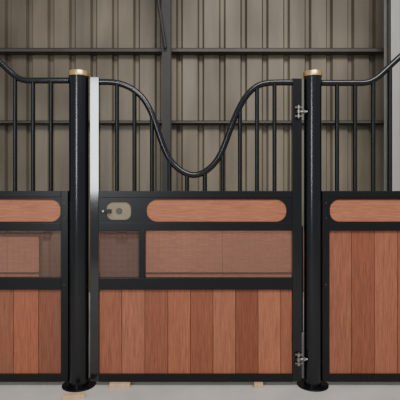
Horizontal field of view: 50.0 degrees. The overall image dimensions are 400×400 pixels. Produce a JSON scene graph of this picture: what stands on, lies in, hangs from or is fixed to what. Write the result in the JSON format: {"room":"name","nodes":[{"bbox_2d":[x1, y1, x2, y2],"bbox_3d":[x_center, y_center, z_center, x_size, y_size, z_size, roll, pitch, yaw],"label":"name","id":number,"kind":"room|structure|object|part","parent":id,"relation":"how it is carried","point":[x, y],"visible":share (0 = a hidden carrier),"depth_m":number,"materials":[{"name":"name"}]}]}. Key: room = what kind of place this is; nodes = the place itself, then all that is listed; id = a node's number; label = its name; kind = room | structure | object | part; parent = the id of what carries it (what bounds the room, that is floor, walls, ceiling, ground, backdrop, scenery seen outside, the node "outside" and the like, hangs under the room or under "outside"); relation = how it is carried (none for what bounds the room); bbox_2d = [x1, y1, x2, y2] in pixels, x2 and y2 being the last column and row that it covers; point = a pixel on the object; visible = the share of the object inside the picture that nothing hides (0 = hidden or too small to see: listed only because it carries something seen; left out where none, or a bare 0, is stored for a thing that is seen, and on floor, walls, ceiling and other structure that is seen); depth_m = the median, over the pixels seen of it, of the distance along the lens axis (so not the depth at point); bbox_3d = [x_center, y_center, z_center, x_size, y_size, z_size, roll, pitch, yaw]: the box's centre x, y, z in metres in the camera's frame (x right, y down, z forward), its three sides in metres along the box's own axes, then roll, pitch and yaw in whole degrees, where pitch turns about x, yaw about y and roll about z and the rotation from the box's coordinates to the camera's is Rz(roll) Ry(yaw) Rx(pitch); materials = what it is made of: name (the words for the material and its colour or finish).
{"room":"farm building","nodes":[
{"label":"farm building","id":0,"kind":"room"},
{"bbox_2d":[0,0,383,292],"bbox_3d":[0.099,-1.705,6.025,16.198,6.000,0.050,0,0,0],"label":"wall","id":1,"kind":"structure","parent":0,"point":[204,87],"depth_m":6.00,"materials":[{"name":"metal"}]},
{"bbox_2d":[0,48,383,54],"bbox_3d":[0.000,-2.054,5.934,16.000,0.055,0.128,0,0,0],"label":"trim","id":2,"kind":"structure","parent":1,"relation":"attached to","point":[3,51],"depth_m":5.87,"materials":[{"name":"grey metal"}]},
{"bbox_2d":[0,121,383,124],"bbox_3d":[0.000,-1.068,5.934,16.000,0.041,0.128,0,0,0],"label":"trim","id":3,"kind":"structure","parent":1,"relation":"attached to","point":[1,122],"depth_m":5.87,"materials":[{"name":"grey metal"}]},
{"bbox_2d":[0,293,399,399],"bbox_3d":[0.000,1.345,0.650,16.000,0.100,11.300,0,0,0],"label":"floor","id":4,"kind":"structure","parent":0,"point":[8,390],"depth_m":2.90,"materials":[{"name":"concrete"}]},
{"bbox_2d":[0,231,51,273],"bbox_3d":[-1.999,0.802,4.300,1.098,0.986,0.400,0,0,0],"label":"wood panel","id":5,"kind":"object","parent":4,"relation":"on","point":[44,232],"visible":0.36,"depth_m":4.21,"materials":[{"name":"brown wood"}]},
{"bbox_3d":[-1.519,0.355,4.197,0.137,0.093,0.026,0,0,0],"label":"support arm","id":6,"kind":"part","parent":5,"relation":"part of"},
{"bbox_2d":[0,58,68,381],"bbox_3d":[-1.502,0.034,2.997,1.169,2.521,0.056,0,0,0],"label":"barrier","id":7,"kind":"object","parent":4,"relation":"on","point":[34,308],"visible":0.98,"depth_m":2.99,"materials":[{"name":"black paint"}]},
{"bbox_3d":[-1.502,1.237,3.000,1.071,0.052,0.050,0,0,0],"label":"rail","id":8,"kind":"part","parent":7,"relation":"part of","materials":[{"name":"black metal"}]},
{"bbox_3d":[-1.502,0.581,3.000,1.071,0.084,0.050,0,0,0],"label":"rail","id":9,"kind":"part","parent":7,"relation":"part of","materials":[{"name":"black metal"}]},
{"bbox_3d":[-1.502,0.187,3.000,1.071,0.052,0.050,0,0,0],"label":"rail","id":10,"kind":"part","parent":7,"relation":"part of","materials":[{"name":"black metal"}]},
{"bbox_3d":[-1.502,-0.042,3.000,1.071,0.042,0.050,0,0,0],"label":"rail","id":11,"kind":"part","parent":7,"relation":"part of","materials":[{"name":"black metal"}]},
{"bbox_3d":[-1.502,0.070,2.983,1.071,0.196,0.006,0,0,0],"label":"inset plate","id":12,"kind":"part","parent":7,"relation":"part of","materials":[{"name":"brown wood"}]},
{"bbox_3d":[-1.488,-1.021,3.000,1.141,0.411,0.042,0,0,0],"label":"curved rail","id":13,"kind":"part","parent":7,"relation":"part of","materials":[{"name":"black metal"}]},
{"bbox_2d":[62,392,84,399],"bbox_3d":[-0.823,1.281,2.800,0.140,0.028,0.040,0,0,-9],"label":"wood block","id":14,"kind":"object","parent":4,"relation":"on","point":[79,395],"visible":1,"depth_m":2.79,"materials":[{"name":"brown wood"}]},
{"bbox_2d":[62,69,95,391],"bbox_3d":[-0.847,0.200,3.000,0.230,2.190,0.230,0,0,0],"label":"post","id":15,"kind":"object","parent":4,"relation":"on","point":[79,380],"visible":0.98,"depth_m":2.94,"materials":[{"name":"black metal"}]},
{"bbox_2d":[109,382,130,388],"bbox_3d":[-0.554,1.280,2.970,0.140,0.031,0.050,0,0,-2],"label":"wood block","id":16,"kind":"object","parent":4,"relation":"on","point":[112,385],"visible":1,"depth_m":2.95,"materials":[{"name":"brown wood"}]},
{"bbox_2d":[162,0,171,190],"bbox_3d":[-0.437,-1.705,5.655,0.230,6.000,0.310,0,0,0],"label":"steel column","id":17,"kind":"structure","parent":4,"relation":"on","point":[166,4],"depth_m":5.55,"materials":[{"name":"grey metal"}]},
{"bbox_2d":[157,0,166,48],"bbox_3d":[-0.529,-2.515,5.500,0.213,1.135,0.038,0,0,0],"label":"diagonal brace","id":18,"kind":"object","parent":17,"relation":"attached to","point":[158,1],"visible":1,"depth_m":5.48,"materials":[{"name":"metal"}]},
{"bbox_2d":[100,226,302,331],"bbox_3d":[0.005,0.775,4.300,2.009,1.040,0.400,0,0,0],"label":"wood panel","id":19,"kind":"object","parent":4,"relation":"on","point":[104,232],"visible":0.16,"depth_m":4.21,"materials":[{"name":"brown wood"}]},
{"bbox_3d":[-0.779,0.355,4.197,0.421,0.093,0.026,0,0,0],"label":"support arm","id":20,"kind":"part","parent":19,"relation":"part of"},
{"bbox_2d":[254,382,262,388],"bbox_3d":[0.405,1.279,2.970,0.060,0.032,0.050,0,0,6],"label":"wood block","id":21,"kind":"object","parent":4,"relation":"on","point":[256,384],"visible":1,"depth_m":2.95,"materials":[{"name":"brown wood"}]},
{"bbox_2d":[297,70,328,391],"bbox_3d":[0.788,0.200,3.000,0.216,2.190,0.216,0,0,0],"label":"post","id":22,"kind":"object","parent":4,"relation":"on","point":[312,381],"visible":0.98,"depth_m":2.95,"materials":[{"name":"black metal"}]},
{"bbox_2d":[90,77,307,381],"bbox_3d":[-0.011,0.205,2.984,1.504,2.118,0.082,0,0,0],"label":"gate","id":23,"kind":"object","parent":22,"relation":"attached to","point":[143,328],"visible":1,"depth_m":2.99,"materials":[{"name":"black paint"}]},
{"bbox_3d":[-0.654,0.077,2.974,0.077,0.028,0.009,0,0,0],"label":"latch lever","id":24,"kind":"part","parent":23,"relation":"part of","materials":[{"name":"black metal"}]},
{"bbox_3d":[-0.567,0.072,2.991,0.210,0.164,0.007,0,0,0],"label":"latch plate","id":25,"kind":"part","parent":23,"relation":"part of","materials":[{"name":"metal"}]},
{"bbox_2d":[116,208,121,213],"bbox_3d":[-0.564,0.077,2.987,0.044,0.044,0.006,0,0,0],"label":"knob","id":26,"kind":"object","parent":23,"relation":"on","point":[118,210],"depth_m":2.98,"materials":[{"name":"grey metal"}]},
{"bbox_3d":[-0.030,1.237,3.000,1.348,0.052,0.050,0,0,0],"label":"rail","id":27,"kind":"part","parent":23,"relation":"part of","materials":[{"name":"black metal"}]},
{"bbox_3d":[-0.030,0.583,3.000,1.348,0.080,0.050,0,0,0],"label":"rail","id":28,"kind":"part","parent":23,"relation":"part of","materials":[{"name":"black metal"}]},
{"bbox_3d":[-0.030,0.185,3.000,1.348,0.056,0.050,0,0,0],"label":"rail","id":29,"kind":"part","parent":23,"relation":"part of","materials":[{"name":"black metal"}]},
{"bbox_3d":[-0.030,-0.040,3.000,1.348,0.046,0.050,0,0,0],"label":"rail","id":30,"kind":"part","parent":23,"relation":"part of","materials":[{"name":"black metal"}]},
{"bbox_3d":[-0.030,0.070,2.983,1.348,0.196,0.006,0,0,0],"label":"inset plate","id":31,"kind":"part","parent":23,"relation":"part of","materials":[{"name":"brown wood"}]},
{"bbox_3d":[-0.032,-0.501,3.000,1.365,0.694,0.042,0,0,0],"label":"curved rail","id":32,"kind":"part","parent":23,"relation":"part of","materials":[{"name":"black metal"}]},
{"bbox_2d":[322,53,399,381],"bbox_3d":[1.493,0.035,2.997,1.284,2.520,0.056,0,0,0],"label":"barrier","id":33,"kind":"object","parent":4,"relation":"on","point":[361,229],"visible":1,"depth_m":2.99,"materials":[{"name":"black paint"}]},
{"bbox_3d":[1.476,-1.011,3.000,1.250,0.428,0.042,0,0,0],"label":"curved rail","id":34,"kind":"part","parent":33,"relation":"part of","materials":[{"name":"black metal"}]},
{"bbox_3d":[1.493,1.237,3.000,1.186,0.052,0.050,0,0,0],"label":"rail","id":35,"kind":"part","parent":33,"relation":"part of","materials":[{"name":"black metal"}]},
{"bbox_3d":[1.493,0.187,3.000,1.186,0.052,0.050,0,0,0],"label":"rail","id":36,"kind":"part","parent":33,"relation":"part of","materials":[{"name":"black metal"}]},
{"bbox_3d":[1.493,-0.042,3.000,1.186,0.042,0.050,0,0,0],"label":"rail","id":37,"kind":"part","parent":33,"relation":"part of","materials":[{"name":"black metal"}]},
{"bbox_3d":[1.493,0.070,2.983,1.186,0.196,0.006,0,0,0],"label":"inset plate","id":38,"kind":"part","parent":33,"relation":"part of","materials":[{"name":"brown wood"}]},
{"bbox_2d":[384,0,399,190],"bbox_3d":[2.532,-1.705,5.655,0.236,6.000,0.310,0,0,0],"label":"steel column","id":39,"kind":"structure","parent":4,"relation":"on","point":[395,4],"depth_m":5.55,"materials":[{"name":"grey metal"}]},
{"bbox_2d":[387,0,390,190],"bbox_3d":[2.470,-1.705,5.600,0.044,6.000,0.044,0,0,0],"label":"drain pipe","id":40,"kind":"object","parent":39,"relation":"attached to","point":[388,1],"visible":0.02,"depth_m":5.58,"materials":[{"name":"metal"}]}
]}

